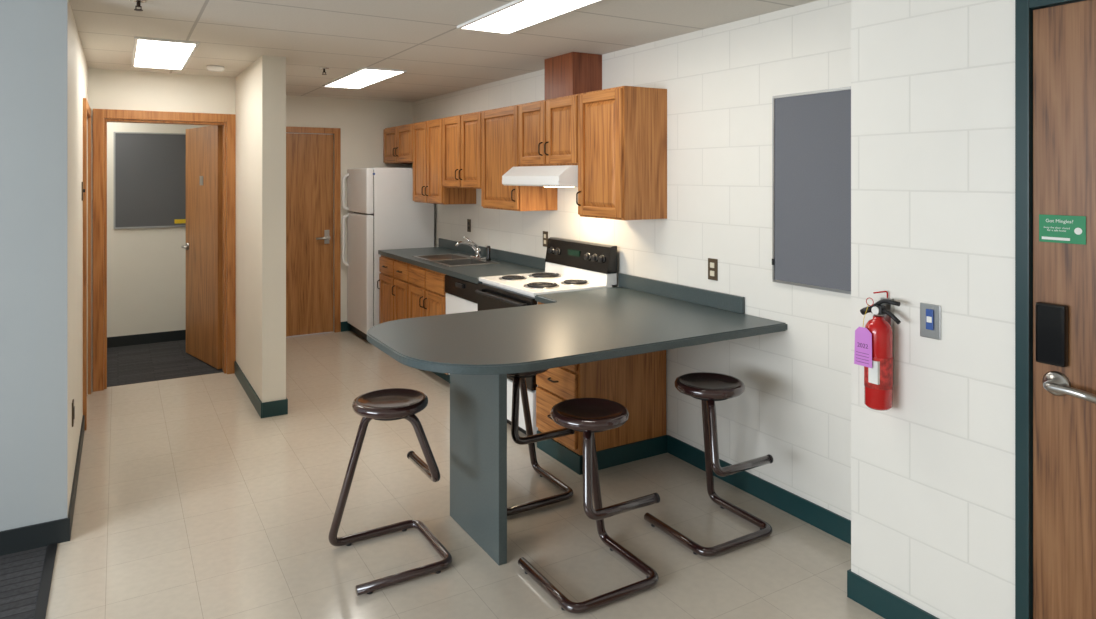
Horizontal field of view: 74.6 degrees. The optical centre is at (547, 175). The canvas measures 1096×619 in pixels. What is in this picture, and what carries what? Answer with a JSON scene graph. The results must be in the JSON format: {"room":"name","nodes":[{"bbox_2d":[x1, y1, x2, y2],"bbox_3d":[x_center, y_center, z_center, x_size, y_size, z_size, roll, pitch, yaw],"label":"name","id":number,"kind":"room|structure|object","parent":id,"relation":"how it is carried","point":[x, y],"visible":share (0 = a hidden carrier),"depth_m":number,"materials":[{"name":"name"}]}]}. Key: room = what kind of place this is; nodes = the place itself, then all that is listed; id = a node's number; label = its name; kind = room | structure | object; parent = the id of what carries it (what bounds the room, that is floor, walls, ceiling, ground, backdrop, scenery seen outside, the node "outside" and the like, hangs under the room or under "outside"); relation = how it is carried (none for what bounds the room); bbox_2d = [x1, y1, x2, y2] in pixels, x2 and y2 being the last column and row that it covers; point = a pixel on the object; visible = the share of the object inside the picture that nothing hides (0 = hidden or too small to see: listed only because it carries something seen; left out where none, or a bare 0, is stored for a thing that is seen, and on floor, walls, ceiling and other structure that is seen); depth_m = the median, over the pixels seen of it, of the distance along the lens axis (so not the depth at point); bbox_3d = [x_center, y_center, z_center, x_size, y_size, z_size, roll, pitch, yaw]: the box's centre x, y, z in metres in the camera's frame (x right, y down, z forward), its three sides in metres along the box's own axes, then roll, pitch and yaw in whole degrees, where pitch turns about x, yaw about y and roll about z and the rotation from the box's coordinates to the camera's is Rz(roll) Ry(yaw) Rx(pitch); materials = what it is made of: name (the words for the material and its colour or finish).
{"room":"dormitory apartment kitchen","nodes":[
{"label":"dormitory apartment kitchen","id":0,"kind":"room"},
{"bbox_2d":[0,546,46,618],"bbox_3d":[-2.158,1.650,-0.229,3.460,0.100,6.020,0,0,-31],"label":"floor","id":1,"kind":"structure","parent":0,"point":[20,572],"depth_m":2.83,"materials":[{"name":"carpet"}]},
{"bbox_2d":[0,0,66,530],"bbox_3d":[-3.648,0.400,2.314,3.510,2.400,0.125,0,0,-31],"label":"wall","id":2,"kind":"structure","parent":0,"point":[16,16],"depth_m":3.10,"materials":[{"name":"grey paint"}]},
{"bbox_2d":[0,517,69,555],"bbox_3d":[-3.566,1.550,2.284,3.420,0.100,0.010,0,0,-31],"label":"baseboard","id":3,"kind":"structure","parent":2,"relation":"attached to","point":[15,540],"depth_m":3.09,"materials":[{"name":"grey rubber"}]},
{"bbox_2d":[67,0,87,517],"bbox_3d":[-2.812,0.400,4.220,0.120,2.400,2.530,0,0,-31],"label":"wall","id":4,"kind":"structure","parent":0,"point":[77,68],"depth_m":3.75,"materials":[{"name":"paint"}]},
{"bbox_2d":[72,399,74,426],"bbox_3d":[-2.289,1.143,3.472,0.010,0.115,0.070,0,0,-31],"label":"wall outlet","id":5,"kind":"object","parent":4,"relation":"attached to","point":[73,406],"visible":1,"depth_m":3.45,"materials":[{"name":"black plastic"}]},
{"bbox_2d":[68,415,84,537],"bbox_3d":[-2.510,1.550,3.841,0.010,0.100,1.570,0,0,-31],"label":"baseboard","id":6,"kind":"structure","parent":4,"relation":"attached to","point":[79,452],"depth_m":3.64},
{"bbox_2d":[107,122,211,336],"bbox_3d":[-4.391,0.400,6.591,2.420,2.400,0.120,0,0,-31],"label":"wall","id":7,"kind":"structure","parent":0,"point":[146,267],"depth_m":6.85,"materials":[{"name":"paint"}]},
{"bbox_2d":[107,330,185,347],"bbox_3d":[-4.357,1.548,6.535,2.420,0.097,0.010,0,0,-31],"label":"baseboard","id":8,"kind":"structure","parent":7,"relation":"attached to","point":[128,340],"depth_m":6.85,"materials":[{"name":"black rubber"}]},
{"bbox_2d":[114,132,185,228],"bbox_3d":[-3.772,0.042,6.878,0.647,0.907,0.019,0,0,-31],"label":"grey tackboard","id":9,"kind":"object","parent":7,"relation":"attached to","point":[150,168],"visible":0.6,"depth_m":6.86,"materials":[{"name":"fabric"}]},
{"bbox_2d":[88,68,234,390],"bbox_3d":[-3.612,0.400,5.286,2.420,2.400,0.120,0,0,-31],"label":"wall","id":10,"kind":"structure","parent":0,"point":[107,88],"depth_m":5.55,"materials":[{"name":"paint"}]},
{"bbox_2d":[83,98,235,429],"bbox_3d":[-2.761,0.550,5.237,1.009,2.100,1.075,0,0,-31],"label":"door frame","id":11,"kind":"structure","parent":10,"relation":"attached to","point":[101,117],"depth_m":5.39,"materials":[{"name":"brown wood"}]},
{"bbox_2d":[186,126,221,368],"bbox_3d":[-2.976,0.583,6.218,0.042,2.010,0.800,0,0,-44],"label":"leaf","id":12,"kind":"object","parent":10,"relation":"attached to","point":[203,144],"visible":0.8,"depth_m":6.14,"materials":[{"name":"brown wood"}]},
{"bbox_2d":[107,340,222,386],"bbox_3d":[-4.019,1.648,5.968,2.420,0.102,1.570,0,0,-31],"label":"floor","id":13,"kind":"structure","parent":0,"point":[141,363],"depth_m":6.10,"materials":[{"name":"carpet"}]},
{"bbox_2d":[235,55,285,402],"bbox_3d":[-2.572,0.400,6.052,0.150,2.400,2.910,0,0,-31],"label":"wall partition","id":14,"kind":"structure","parent":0,"point":[260,89],"depth_m":4.83,"materials":[{"name":"paint"}]},
{"bbox_2d":[234,361,261,417],"bbox_3d":[-2.213,1.550,5.294,0.009,0.100,1.260,0,0,-31],"label":"baseboard","id":15,"kind":"structure","parent":14,"relation":"attached to","point":[247,387],"depth_m":5.20,"materials":[{"name":"rubber"}]},
{"bbox_2d":[262,399,287,417],"bbox_3d":[-1.819,1.550,4.801,0.160,0.100,0.010,0,0,-31],"label":"baseboard","id":16,"kind":"structure","parent":14,"relation":"attached to","point":[279,407],"depth_m":4.79,"materials":[{"name":"teal rubber"}]},
{"bbox_2d":[286,95,412,331],"bbox_3d":[-2.259,0.400,7.399,1.770,2.400,0.120,0,0,-31],"label":"wall","id":17,"kind":"structure","parent":0,"point":[362,123],"depth_m":7.47,"materials":[{"name":"paint"}]},
{"bbox_2d":[286,133,332,336],"bbox_3d":[-2.576,0.584,7.179,0.852,2.020,0.045,0,0,-31],"label":"leaf","id":18,"kind":"object","parent":17,"relation":"attached to","point":[309,157],"visible":0.56,"depth_m":7.25,"materials":[{"name":"brown wood"}]},
{"bbox_2d":[324,230,328,243],"bbox_3d":[-2.254,0.620,7.343,0.050,0.140,0.007,0,0,-31],"label":"escutcheon","id":19,"kind":"object","parent":18,"relation":"attached to","point":[326,232],"visible":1,"depth_m":7.34,"materials":[{"name":"metal"}]},
{"bbox_3d":[-2.252,0.630,7.339,0.066,0.066,0.012,0,0,-31],"label":"rose","id":20,"kind":"object","parent":18,"relation":"attached to","visible":0},
{"bbox_2d":[316,237,328,239],"bbox_3d":[-2.285,0.630,7.287,0.131,0.021,0.068,0,0,-31],"label":"lever","id":21,"kind":"object","parent":20,"relation":"attached to","point":[319,238],"visible":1,"depth_m":7.26,"materials":[{"name":"metal"}]},
{"bbox_2d":[286,126,340,331],"bbox_3d":[-2.550,0.555,7.144,0.977,2.090,0.018,0,0,-31],"label":"door frame","id":22,"kind":"structure","parent":17,"relation":"attached to","point":[336,131],"depth_m":7.37,"materials":[{"name":"brown wood"}]},
{"bbox_2d":[341,321,350,331],"bbox_3d":[-1.806,1.550,7.593,0.755,0.100,0.010,0,0,-31],"label":"baseboard","id":23,"kind":"structure","parent":17,"relation":"attached to","point":[345,326],"depth_m":7.42,"materials":[{"name":"teal rubber"}]},
{"bbox_2d":[69,0,817,101],"bbox_3d":[-1.886,-0.850,2.280,6.700,0.100,10.150,0,0,-31],"label":"ceiling","id":24,"kind":"structure","parent":0,"point":[422,38],"depth_m":4.01,"materials":[{"name":"tile"}]},
{"bbox_2d":[130,0,146,10],"bbox_3d":[-1.854,-0.774,3.260,0.070,0.049,0.070,0,0,-31],"label":"sprinkler","id":25,"kind":"object","parent":24,"relation":"attached to","point":[138,2],"visible":1,"depth_m":3.25,"materials":[{"name":"silver metal"}]},
{"bbox_2d":[131,36,199,69],"bbox_3d":[-2.539,-0.793,4.738,0.336,0.014,1.236,0,0,-31],"label":"ceiling light","id":26,"kind":"object","parent":24,"relation":"attached to","point":[157,53],"depth_m":4.62,"materials":[{"name":"white plastic"}]},
{"bbox_2d":[206,65,223,71],"bbox_3d":[-2.425,-0.781,5.249,0.120,0.035,0.120,0,0,-31],"label":"smoke detector","id":27,"kind":"object","parent":24,"relation":"attached to","point":[214,68],"visible":1,"depth_m":5.21,"materials":[{"name":"white plastic"}]},
{"bbox_2d":[320,67,328,74],"bbox_3d":[-1.655,-0.774,5.325,0.070,0.049,0.070,0,0,-31],"label":"sprinkler","id":28,"kind":"object","parent":24,"relation":"attached to","point":[323,68],"visible":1,"depth_m":5.32,"materials":[{"name":"silver metal"}]},
{"bbox_2d":[322,67,406,88],"bbox_3d":[-1.527,-0.793,5.891,0.336,0.014,1.236,0,0,-31],"label":"ceiling light","id":29,"kind":"object","parent":24,"relation":"attached to","point":[362,77],"depth_m":5.77,"materials":[{"name":"white plastic"}]},
{"bbox_2d":[457,0,603,34],"bbox_3d":[-0.034,-0.793,3.392,0.316,0.014,1.236,0,0,-31],"label":"ceiling light","id":30,"kind":"object","parent":24,"relation":"attached to","point":[517,15],"depth_m":3.52,"materials":[{"name":"white plastic"}]},
{"bbox_2d":[45,331,884,618],"bbox_3d":[-0.285,1.650,3.033,3.100,0.100,9.700,0,0,-31],"label":"floor","id":31,"kind":"structure","parent":0,"point":[190,503],"depth_m":3.31,"materials":[{"name":"tile"}]},
{"bbox_2d":[33,543,57,618],"bbox_3d":[-0.668,1.597,0.643,0.037,0.005,5.790,0,0,-31],"label":"trim","id":32,"kind":"structure","parent":31,"relation":"on","point":[46,578],"depth_m":2.82,"materials":[{"name":"grey rubber"}]},
{"bbox_2d":[377,255,395,323],"bbox_3d":[-1.233,1.169,6.753,0.650,0.861,0.418,0,0,-31],"label":"base cabinet","id":33,"kind":"object","parent":31,"relation":"on","point":[386,264],"visible":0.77,"depth_m":6.60,"materials":[{"name":"brown wood"}]},
{"bbox_2d":[342,168,433,342],"bbox_3d":[-1.628,0.760,7.279,0.751,1.680,0.682,0,0,-31],"label":"refrigerator","id":34,"kind":"object","parent":31,"relation":"on","point":[383,214],"visible":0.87,"depth_m":7.00,"materials":[{"name":"white metal"}]},
{"bbox_2d":[342,173,348,210],"bbox_3d":[-2.067,0.161,7.356,0.076,0.387,0.032,0,0,-31],"label":"handle","id":35,"kind":"object","parent":34,"relation":"in","point":[345,176],"depth_m":7.34,"materials":[{"name":"white plastic"}]},
{"bbox_2d":[347,168,372,213],"bbox_3d":[-1.865,0.144,7.139,0.070,0.438,0.680,0,0,-31],"label":"freezer","id":36,"kind":"object","parent":34,"relation":"in","point":[359,180],"depth_m":7.00,"materials":[{"name":"white metal"}]},
{"bbox_2d":[328,388,451,595],"bbox_3d":[-0.659,1.264,3.014,0.417,0.671,0.436,0,0,-31],"label":"counter stool","id":37,"kind":"object","parent":31,"relation":"on","point":[389,404],"visible":1,"depth_m":3.01,"materials":[{"name":"metal"}]},
{"bbox_2d":[392,259,445,319],"bbox_3d":[-1.031,1.169,6.414,0.650,0.861,0.368,0,0,-31],"label":"base cabinet","id":38,"kind":"object","parent":31,"relation":"on","point":[401,269],"visible":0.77,"depth_m":6.26,"materials":[{"name":"brown wood"}]},
{"bbox_2d":[408,264,449,382],"bbox_3d":[-0.733,1.169,5.916,0.650,0.861,0.788,0,0,-31],"label":"base cabinet","id":39,"kind":"object","parent":31,"relation":"on","point":[426,288],"visible":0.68,"depth_m":5.74,"materials":[{"name":"brown wood"}]},
{"bbox_2d":[378,238,545,283],"bbox_3d":[-0.768,0.738,6.014,0.629,0.245,2.205,0,0,-31],"label":"countertop","id":40,"kind":"structure","parent":39,"relation":"on","point":[458,263],"depth_m":5.85,"materials":[{"name":"laminate"}]},
{"bbox_2d":[455,236,490,260],"bbox_3d":[-0.638,0.598,5.961,0.234,0.190,0.330,0,0,-31],"label":"faucet","id":41,"kind":"object","parent":40,"relation":"on","point":[477,250],"visible":1,"depth_m":6.00,"materials":[{"name":"silver metal"}]},
{"bbox_2d":[445,275,477,374],"bbox_3d":[-0.385,1.170,5.310,0.595,0.860,0.597,0,0,-31],"label":"dishwasher","id":42,"kind":"object","parent":31,"relation":"on","point":[461,296],"visible":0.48,"depth_m":5.18,"materials":[{"name":"white metal"}]},
{"bbox_2d":[507,369,574,515],"bbox_3d":[-0.142,1.264,3.631,0.436,0.671,0.417,0,0,-31],"label":"counter stool","id":43,"kind":"object","parent":31,"relation":"on","point":[519,381],"visible":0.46,"depth_m":3.52,"materials":[{"name":"metal"}]},
{"bbox_2d":[475,237,616,434],"bbox_3d":[-0.045,1.021,4.713,0.667,1.158,0.764,0,0,-31],"label":"electric range","id":44,"kind":"object","parent":31,"relation":"on","point":[571,265],"visible":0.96,"depth_m":4.63,"materials":[{"name":"white metal"}]},
{"bbox_2d":[479,272,611,296],"bbox_3d":[-0.033,0.702,4.720,0.575,0.027,0.758,0,0,-31],"label":"cooktop","id":45,"kind":"object","parent":44,"relation":"in","point":[528,284],"depth_m":4.60,"materials":[{"name":"white metal"}]},
{"bbox_2d":[568,249,579,256],"bbox_3d":[0.177,0.520,4.870,0.012,0.040,0.140,0,0,-31],"label":"clock","id":46,"kind":"object","parent":44,"relation":"on","point":[571,252],"depth_m":4.87,"materials":[{"name":"green glass"}]},
{"bbox_2d":[367,273,786,565],"bbox_3d":[0.034,1.107,3.540,1.789,0.985,1.323,0,0,-31],"label":"countertop","id":47,"kind":"structure","parent":31,"relation":"on","point":[478,350],"depth_m":3.20,"materials":[{"name":"laminate"}]},
{"bbox_2d":[518,398,659,613],"bbox_3d":[0.166,1.264,2.878,0.436,0.671,0.417,0,0,-31],"label":"counter stool","id":48,"kind":"object","parent":31,"relation":"on","point":[589,416],"visible":1,"depth_m":2.79,"materials":[{"name":"metal"}]},
{"bbox_2d":[536,302,666,474],"bbox_3d":[0.293,1.169,4.197,0.650,0.861,0.462,0,0,-31],"label":"base cabinet","id":49,"kind":"object","parent":31,"relation":"on","point":[637,382],"visible":0.4,"depth_m":4.04,"materials":[{"name":"brown wood"}]},
{"bbox_2d":[644,372,772,556],"bbox_3d":[0.733,1.264,3.269,0.436,0.671,0.417,0,0,-31],"label":"counter stool","id":50,"kind":"object","parent":31,"relation":"on","point":[708,387],"visible":1,"depth_m":3.18,"materials":[{"name":"metal"}]},
{"bbox_2d":[413,0,850,519],"bbox_3d":[0.012,0.400,5.439,0.120,2.400,5.813,0,0,-31],"label":"wall","id":51,"kind":"structure","parent":0,"point":[721,82],"depth_m":3.73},
{"bbox_2d":[383,123,413,163],"bbox_3d":[-1.393,-0.318,7.322,0.360,0.375,0.878,0,0,-31],"label":"upper cabinet","id":52,"kind":"object","parent":51,"relation":"attached to","point":[398,140],"visible":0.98,"depth_m":7.20,"materials":[{"name":"brown wood"}]},
{"bbox_2d":[413,118,475,204],"bbox_3d":[-0.980,-0.129,6.631,0.360,0.753,0.728,0,0,-31],"label":"upper cabinet","id":53,"kind":"object","parent":51,"relation":"attached to","point":[427,135],"visible":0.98,"depth_m":6.46,"materials":[{"name":"brown wood"}]},
{"bbox_2d":[442,111,482,188],"bbox_3d":[-0.593,-0.203,5.983,0.360,0.605,0.778,0,0,-31],"label":"upper cabinet","id":54,"kind":"object","parent":51,"relation":"attached to","point":[461,134],"visible":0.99,"depth_m":5.87,"materials":[{"name":"brown wood"}]},
{"bbox_2d":[467,219,470,231],"bbox_3d":[-0.718,0.450,6.537,0.008,0.115,0.070,0,0,-31],"label":"wall outlet","id":55,"kind":"object","parent":51,"relation":"attached to","point":[468,220],"visible":1,"depth_m":6.53,"materials":[{"name":"black plastic"}]},
{"bbox_2d":[439,238,545,269],"bbox_3d":[-0.507,0.657,6.170,0.021,0.085,2.205,0,0,-31],"label":"backsplash","id":56,"kind":"structure","parent":51,"relation":"attached to","point":[516,258],"depth_m":5.93,"materials":[{"name":"laminate"}]},
{"bbox_2d":[481,104,556,210],"bbox_3d":[-0.239,-0.129,5.390,0.360,0.753,0.598,0,0,-31],"label":"upper cabinet","id":57,"kind":"object","parent":51,"relation":"attached to","point":[499,126],"visible":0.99,"depth_m":5.25,"materials":[{"name":"brown wood"}]},
{"bbox_2d":[543,231,547,246],"bbox_3d":[-0.021,0.470,5.369,0.008,0.115,0.070,0,0,-31],"label":"wall outlet","id":58,"kind":"object","parent":51,"relation":"attached to","point":[545,233],"visible":0.94,"depth_m":5.36,"materials":[{"name":"beige plastic"}]},
{"bbox_2d":[518,94,579,165],"bbox_3d":[0.110,-0.286,4.806,0.360,0.438,0.758,0,0,-31],"label":"upper cabinet","id":59,"kind":"object","parent":51,"relation":"attached to","point":[547,129],"visible":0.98,"depth_m":4.68,"materials":[{"name":"brown wood"}]},
{"bbox_2d":[502,165,577,186],"bbox_3d":[0.067,0.004,4.781,0.457,0.137,0.750,0,0,-31],"label":"range hood","id":60,"kind":"object","parent":59,"relation":"attached to","point":[566,175],"visible":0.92,"depth_m":4.55,"materials":[{"name":"white metal"}]},
{"bbox_2d":[545,52,601,99],"bbox_3d":[0.166,-0.652,4.840,0.229,0.293,0.360,0,0,-31],"label":"vent casing","id":61,"kind":"object","parent":59,"relation":"on","point":[572,73],"visible":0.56,"depth_m":4.71,"materials":[{"name":"brown wood"}]},
{"bbox_2d":[576,86,666,219],"bbox_3d":[0.421,-0.129,4.285,0.360,0.753,0.453,0,0,-31],"label":"upper cabinet","id":62,"kind":"object","parent":51,"relation":"attached to","point":[622,130],"visible":1,"depth_m":4.13,"materials":[{"name":"brown wood"}]},
{"bbox_2d":[619,273,744,313],"bbox_3d":[0.724,0.657,4.109,0.021,0.085,1.053,0,0,-31],"label":"backsplash","id":63,"kind":"structure","parent":51,"relation":"attached to","point":[729,302],"depth_m":4.02,"materials":[{"name":"laminate"}]},
{"bbox_2d":[708,258,717,280],"bbox_3d":[0.882,0.500,3.858,0.008,0.115,0.070,0,0,-31],"label":"wall outlet","id":64,"kind":"object","parent":51,"relation":"attached to","point":[712,263],"visible":1,"depth_m":3.85,"materials":[{"name":"beige plastic"}]},
{"bbox_2d":[667,435,850,544],"bbox_3d":[1.070,1.550,3.542,0.010,0.100,1.465,0,0,-31],"label":"baseboard","id":65,"kind":"structure","parent":51,"relation":"attached to","point":[828,521],"depth_m":3.48,"materials":[{"name":"teal rubber"}]},
{"bbox_2d":[772,87,850,293],"bbox_3d":[1.253,0.062,3.223,0.021,0.899,0.628,0,0,-31],"label":"grey tackboard","id":66,"kind":"object","parent":51,"relation":"attached to","point":[811,131],"visible":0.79,"depth_m":3.29,"materials":[{"name":"fabric"}]},
{"bbox_2d":[851,0,1014,618],"bbox_3d":[2.316,0.400,1.242,0.470,2.400,3.757,0,0,-31],"label":"wall","id":67,"kind":"structure","parent":0,"point":[933,81],"depth_m":2.45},
{"bbox_2d":[854,291,900,410],"bbox_3d":[1.185,0.619,2.561,0.118,0.412,0.151,0,0,-31],"label":"fire extinguisher","id":68,"kind":"object","parent":67,"relation":"attached to","point":[874,343],"visible":1,"depth_m":2.54,"materials":[{"name":"metal"}]},
{"bbox_2d":[849,571,938,618],"bbox_3d":[1.296,1.550,2.482,0.010,0.100,0.582,0,0,-31],"label":"baseboard","id":69,"kind":"structure","parent":67,"relation":"attached to","point":[882,602],"depth_m":2.61,"materials":[{"name":"teal rubber"}]},
{"bbox_2d":[847,569,850,597],"bbox_3d":[1.289,1.550,2.823,0.348,0.100,0.009,0,0,-31],"label":"baseboard","id":70,"kind":"object","parent":69,"relation":"attached to","point":[849,570],"depth_m":2.74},
{"bbox_2d":[920,303,940,339],"bbox_3d":[1.306,0.496,2.462,0.012,0.117,0.072,0,0,-31],"label":"phone jack","id":71,"kind":"object","parent":67,"relation":"attached to","point":[930,314],"visible":1,"depth_m":2.46,"materials":[{"name":"metal"}]},
{"bbox_2d":[1015,0,1085,618],"bbox_3d":[1.749,0.525,1.819,0.112,2.150,1.009,0,0,-31],"label":"door frame","id":72,"kind":"structure","parent":67,"relation":"attached to","point":[1024,9],"depth_m":2.20,"materials":[{"name":"teal metal"}]},
{"bbox_2d":[1033,0,1095,618],"bbox_3d":[1.734,0.544,1.810,0.045,2.100,0.922,0,0,-31],"label":"leaf","id":73,"kind":"object","parent":67,"relation":"attached to","point":[1064,36],"visible":0.89,"depth_m":2.12,"materials":[{"name":"brown wood"}]},
{"bbox_2d":[1036,302,1067,366],"bbox_3d":[1.496,0.469,2.137,0.028,0.182,0.080,0,0,-31],"label":"reader","id":74,"kind":"object","parent":73,"relation":"attached to","point":[1051,318],"visible":1,"depth_m":2.12,"materials":[{"name":"black plastic"}]},
{"bbox_2d":[1042,371,1070,395],"bbox_3d":[1.488,0.615,2.123,0.055,0.072,0.072,0,0,-31],"label":"rose","id":75,"kind":"object","parent":73,"relation":"attached to","point":[1056,377],"visible":0.75,"depth_m":2.12,"materials":[{"name":"metal"}]},
{"bbox_2d":[1044,382,1095,403],"bbox_3d":[1.498,0.620,2.062,0.040,0.033,0.140,0,0,-31],"label":"lever","id":76,"kind":"object","parent":75,"relation":"attached to","point":[1062,389],"visible":0.99,"depth_m":2.05,"materials":[{"name":"metal"}]},
{"bbox_2d":[1039,214,1085,244],"bbox_3d":[1.517,0.157,2.125,0.003,0.082,0.123,0,0,-31],"label":"door sign","id":77,"kind":"object","parent":73,"relation":"attached to","point":[1052,228],"visible":1,"depth_m":2.12,"materials":[{"name":"plastic"}]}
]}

